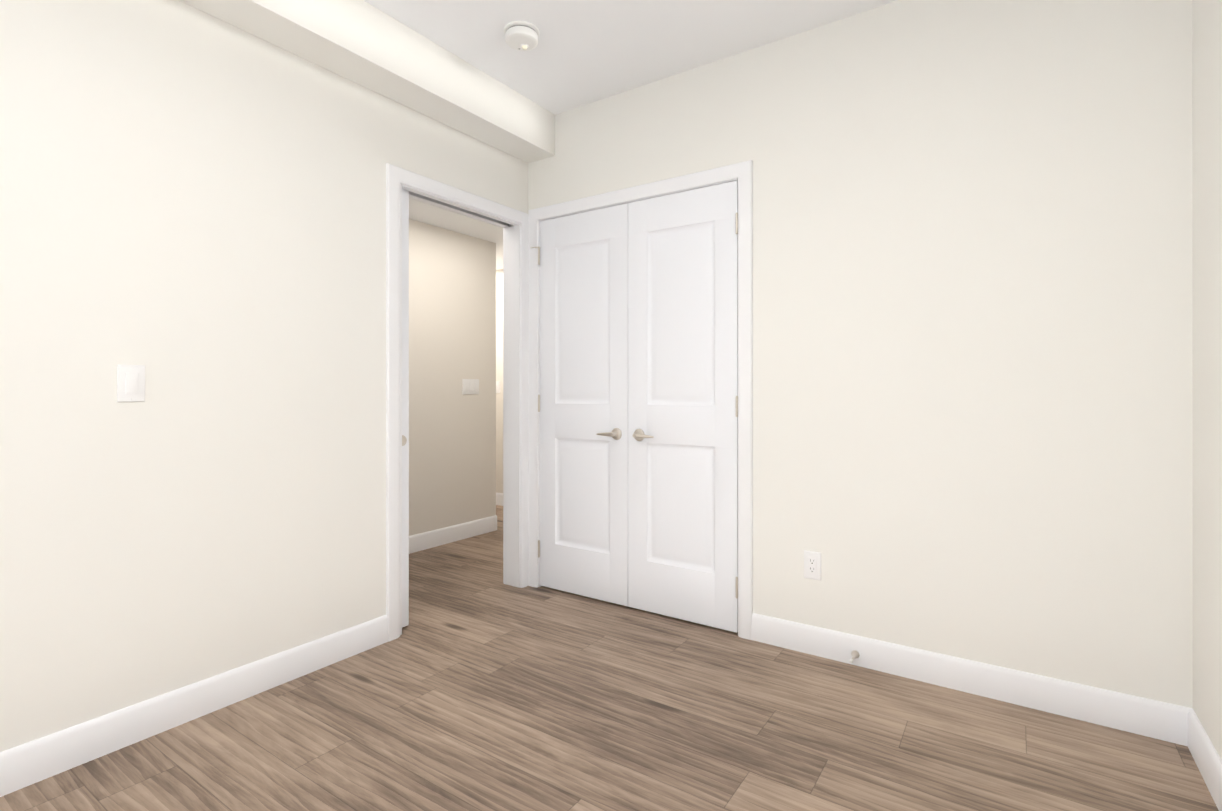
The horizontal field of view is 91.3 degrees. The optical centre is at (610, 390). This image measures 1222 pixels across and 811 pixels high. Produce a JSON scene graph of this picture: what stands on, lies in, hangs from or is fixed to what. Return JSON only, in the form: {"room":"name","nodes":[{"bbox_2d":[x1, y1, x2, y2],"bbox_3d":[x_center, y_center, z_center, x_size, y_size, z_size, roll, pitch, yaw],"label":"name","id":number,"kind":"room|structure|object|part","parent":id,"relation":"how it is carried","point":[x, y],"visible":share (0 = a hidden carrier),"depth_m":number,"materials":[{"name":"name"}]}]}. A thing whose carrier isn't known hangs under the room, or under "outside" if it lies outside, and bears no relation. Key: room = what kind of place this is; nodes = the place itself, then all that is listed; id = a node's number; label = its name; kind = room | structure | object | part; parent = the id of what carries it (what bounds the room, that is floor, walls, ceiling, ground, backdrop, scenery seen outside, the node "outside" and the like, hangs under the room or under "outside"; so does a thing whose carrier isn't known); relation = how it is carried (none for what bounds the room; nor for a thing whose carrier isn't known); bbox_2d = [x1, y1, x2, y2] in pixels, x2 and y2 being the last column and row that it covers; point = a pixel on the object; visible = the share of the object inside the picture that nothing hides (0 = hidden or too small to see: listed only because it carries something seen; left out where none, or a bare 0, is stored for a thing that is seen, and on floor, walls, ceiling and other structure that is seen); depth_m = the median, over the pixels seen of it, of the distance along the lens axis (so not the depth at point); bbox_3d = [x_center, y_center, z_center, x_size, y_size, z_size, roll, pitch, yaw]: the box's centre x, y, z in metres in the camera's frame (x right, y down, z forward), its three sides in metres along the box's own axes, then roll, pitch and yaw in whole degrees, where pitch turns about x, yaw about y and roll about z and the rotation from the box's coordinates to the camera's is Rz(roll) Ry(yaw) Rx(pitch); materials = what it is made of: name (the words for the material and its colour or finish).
{"room":"empty bedroom","nodes":[
{"label":"empty bedroom","id":0,"kind":"room"},
{"bbox_2d":[0,0,527,751],"bbox_3d":[-1.286,-0.204,2.268,0.120,2.600,5.940,0,0,34],"label":"wall","id":1,"kind":"structure","parent":0,"point":[192,210],"depth_m":1.97,"materials":[{"name":"beige paint"}]},
{"bbox_2d":[117,365,144,401],"bbox_3d":[-1.488,-0.021,1.855,0.010,0.114,0.070,0,0,34],"label":"light switch","id":2,"kind":"object","parent":1,"relation":"attached to","point":[130,383],"visible":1,"depth_m":1.85,"materials":[{"name":"white plastic"}]},
{"bbox_2d":[0,615,387,796],"bbox_3d":[-1.903,1.038,1.239,0.014,0.115,3.304,0,0,34],"label":"baseboard","id":3,"kind":"structure","parent":1,"relation":"attached to","point":[36,760],"depth_m":1.93,"materials":[{"name":"white paint"}]},
{"bbox_2d":[402,189,408,627],"bbox_3d":[-1.178,0.078,2.427,0.034,2.016,0.825,0,0,34],"label":"pocket door","id":4,"kind":"structure","parent":1,"relation":"in","point":[405,406],"depth_m":2.74,"materials":[{"name":"white paint"}]},
{"bbox_3d":[-0.954,0.231,2.728,0.002,0.050,0.050,0,0,34],"label":"pocket door pull","id":5,"kind":"part","parent":4,"relation":"part of","materials":[{"name":"metal"}]},
{"bbox_2d":[386,163,528,641],"bbox_3d":[-0.775,0.054,3.024,0.154,2.085,0.918,0,0,34],"label":"door frame","id":6,"kind":"structure","parent":1,"relation":"attached to","point":[396,176],"depth_m":3.22,"materials":[{"name":"white paint"}]},
{"bbox_2d":[409,191,508,225],"bbox_3d":[-1.009,-0.929,2.679,0.039,0.017,1.611,0,0,34],"label":"trim","id":7,"kind":"structure","parent":1,"relation":"attached to","point":[455,207],"depth_m":3.04,"materials":[{"name":"white wood"}]},
{"bbox_2d":[409,219,495,535],"bbox_3d":[-2.408,-0.204,2.575,0.120,2.600,5.190,0,0,34],"label":"wall","id":8,"kind":"structure","parent":0,"point":[452,345],"depth_m":4.31,"materials":[{"name":"paint"}]},
{"bbox_2d":[409,515,496,553],"bbox_3d":[-2.315,1.038,2.592,0.014,0.115,5.084,0,0,34],"label":"baseboard","id":9,"kind":"structure","parent":8,"relation":"attached to","point":[434,538],"depth_m":4.30,"materials":[{"name":"white paint"}]},
{"bbox_2d":[462,379,478,393],"bbox_3d":[-1.046,-0.025,4.469,0.010,0.114,0.163,0,0,34],"label":"light switch","id":10,"kind":"object","parent":8,"relation":"attached to","point":[470,386],"visible":1,"depth_m":4.46,"materials":[{"name":"white plastic"}]},
{"bbox_2d":[409,198,502,269],"bbox_3d":[-2.379,-1.204,3.081,2.600,0.100,6.060,0,0,34],"label":"ceiling","id":11,"kind":"structure","parent":0,"point":[423,212],"depth_m":4.14,"materials":[{"name":"paint"}]},
{"bbox_2d":[496,269,502,492],"bbox_3d":[-0.664,-0.203,5.506,2.720,2.600,0.120,0,0,34],"label":"wall","id":12,"kind":"structure","parent":0,"point":[499,377],"depth_m":5.71,"materials":[{"name":"paint"}]},
{"bbox_2d":[496,381,499,392],"bbox_3d":[-1.090,-0.028,5.716,0.070,0.115,0.010,0,0,34],"label":"light switch","id":13,"kind":"object","parent":12,"relation":"attached to","point":[497,386],"visible":0.92,"depth_m":5.71,"materials":[{"name":"white plastic"}]},
{"bbox_2d":[496,493,502,505],"bbox_3d":[-0.702,1.040,5.450,2.480,0.115,0.014,0,0,34],"label":"baseboard","id":14,"kind":"structure","parent":12,"relation":"attached to","point":[499,496],"depth_m":5.68,"materials":[{"name":"white paint"}]},
{"bbox_2d":[0,505,1218,810],"bbox_3d":[-1.150,1.126,2.248,5.569,0.060,6.060,0,0,34],"label":"floor","id":15,"kind":"structure","parent":0,"point":[478,685],"depth_m":1.88,"materials":[{"name":"brown wood"}]},
{"bbox_2d":[364,0,897,114],"bbox_3d":[-0.288,-1.555,1.202,2.969,0.100,5.293,0,0,34],"label":"ceiling","id":16,"kind":"structure","parent":0,"point":[583,52],"depth_m":2.52,"materials":[{"name":"paint"}]},
{"bbox_2d":[179,0,554,162],"bbox_3d":[-1.570,-1.393,1.569,0.195,0.223,4.223,0,0,34],"label":"ceiling soffit","id":17,"kind":"structure","parent":16,"relation":"attached to","point":[367,45],"depth_m":2.47,"materials":[{"name":"beige paint"}]},
{"bbox_2d":[504,21,538,50],"bbox_3d":[-0.374,-1.474,2.505,0.147,0.061,0.147,0,0,34],"label":"smoke detector","id":18,"kind":"object","parent":16,"relation":"attached to","point":[521,35],"visible":1,"depth_m":2.47,"materials":[{"name":"white plastic"}]},
{"bbox_2d":[849,650,859,662],"bbox_3d":[0.950,1.052,2.345,0.031,0.031,0.082,0,0,34],"label":"door stop","id":19,"kind":"object","parent":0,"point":[854,653],"visible":1,"depth_m":2.36,"materials":[{"name":"silver metal"}]},
{"bbox_2d":[528,0,1192,707],"bbox_3d":[0.746,-0.204,2.622,2.849,2.600,0.120,0,0,34],"label":"wall","id":20,"kind":"structure","parent":0,"point":[972,330],"depth_m":2.18,"materials":[{"name":"beige paint"}]},
{"bbox_2d":[532,247,540,264],"bbox_3d":[-0.407,-0.746,3.332,0.045,0.102,0.058,0,0,34],"label":"left closet door hinge","id":21,"kind":"object","parent":20,"relation":"attached to","point":[538,254],"visible":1,"depth_m":3.31,"materials":[{"name":"silver metal"}]},
{"bbox_2d":[538,540,539,557],"bbox_3d":[-0.392,0.881,3.330,0.012,0.097,0.043,0,0,34],"label":"left closet door hinge","id":22,"kind":"object","parent":20,"relation":"attached to","point":[538,548],"visible":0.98,"depth_m":3.31,"materials":[{"name":"silver metal"}]},
{"bbox_2d":[538,395,539,411],"bbox_3d":[-0.392,0.073,3.330,0.012,0.097,0.043,0,0,34],"label":"left closet door hinge","id":23,"kind":"object","parent":20,"relation":"attached to","point":[538,403],"visible":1,"depth_m":3.31,"materials":[{"name":"silver metal"}]},
{"bbox_2d":[540,203,627,605],"bbox_3d":[-0.146,0.074,3.175,0.578,2.025,0.035,0,0,34],"label":"closet door","id":24,"kind":"structure","parent":20,"relation":"in","point":[583,395],"depth_m":3.15,"materials":[{"name":"white paint"}]},
{"bbox_2d":[596,428,621,439],"bbox_3d":[-0.014,0.222,3.034,0.132,0.061,0.050,0,0,34],"label":"handle","id":25,"kind":"object","parent":24,"relation":"attached to","point":[615,433],"visible":1,"depth_m":3.02,"materials":[{"name":"silver metal"}]},
{"bbox_2d":[529,160,752,639],"bbox_3d":[0.118,0.068,3.047,1.201,2.056,0.120,0,0,34],"label":"door frame","id":26,"kind":"structure","parent":20,"relation":"attached to","point":[539,312],"depth_m":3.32,"materials":[{"name":"white paint"}]},
{"bbox_2d":[628,180,737,632],"bbox_3d":[0.335,0.073,2.849,0.578,2.025,0.035,0,0,34],"label":"closet door","id":27,"kind":"structure","parent":20,"relation":"in","point":[682,395],"depth_m":2.82,"materials":[{"name":"white paint"}]},
{"bbox_2d":[632,429,652,440],"bbox_3d":[0.156,0.222,2.919,0.132,0.061,0.050,0,0,34],"label":"door lever","id":28,"kind":"object","parent":27,"relation":"attached to","point":[638,435],"visible":1,"depth_m":2.92,"materials":[{"name":"silver metal"}]},
{"bbox_2d":[736,577,737,597],"bbox_3d":[0.571,0.881,2.679,0.012,0.097,0.043,0,0,34],"label":"right closet door hinge","id":29,"kind":"object","parent":20,"relation":"attached to","point":[736,587],"visible":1,"depth_m":2.66,"materials":[{"name":"silver metal"}]},
{"bbox_2d":[736,396,737,416],"bbox_3d":[0.571,0.073,2.679,0.012,0.097,0.043,0,0,34],"label":"right closet door hinge","id":30,"kind":"object","parent":20,"relation":"attached to","point":[736,406],"visible":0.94,"depth_m":2.66,"materials":[{"name":"silver metal"}]},
{"bbox_2d":[736,213,737,233],"bbox_3d":[0.571,-0.744,2.679,0.012,0.097,0.043,0,0,34],"label":"right closet door hinge","id":31,"kind":"object","parent":20,"relation":"attached to","point":[736,223],"visible":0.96,"depth_m":2.66,"materials":[{"name":"silver metal"}]},
{"bbox_2d":[804,550,820,580],"bbox_3d":[0.837,0.729,2.482,0.070,0.114,0.009,0,0,34],"label":"electrical outlet","id":32,"kind":"object","parent":20,"relation":"attached to","point":[812,564],"visible":1,"depth_m":2.48,"materials":[{"name":"white plastic"}]},
{"bbox_2d":[752,613,1179,743],"bbox_3d":[1.193,1.038,2.238,1.381,0.115,0.014,0,0,34],"label":"baseboard","id":33,"kind":"structure","parent":20,"relation":"attached to","point":[1151,718],"depth_m":2.13,"materials":[{"name":"white paint"}]},
{"bbox_2d":[1192,0,1221,759],"bbox_3d":[0.625,-0.205,0.010,0.120,2.600,4.343,0,0,34],"label":"wall","id":34,"kind":"structure","parent":0,"point":[1207,308],"depth_m":1.70,"materials":[{"name":"beige paint"}]},
{"bbox_2d":[1180,706,1221,810],"bbox_3d":[0.603,1.037,0.096,0.014,0.115,4.223,0,0,34],"label":"baseboard","id":35,"kind":"structure","parent":34,"relation":"attached to","point":[1193,735],"depth_m":1.69,"materials":[{"name":"white paint"}]}
]}

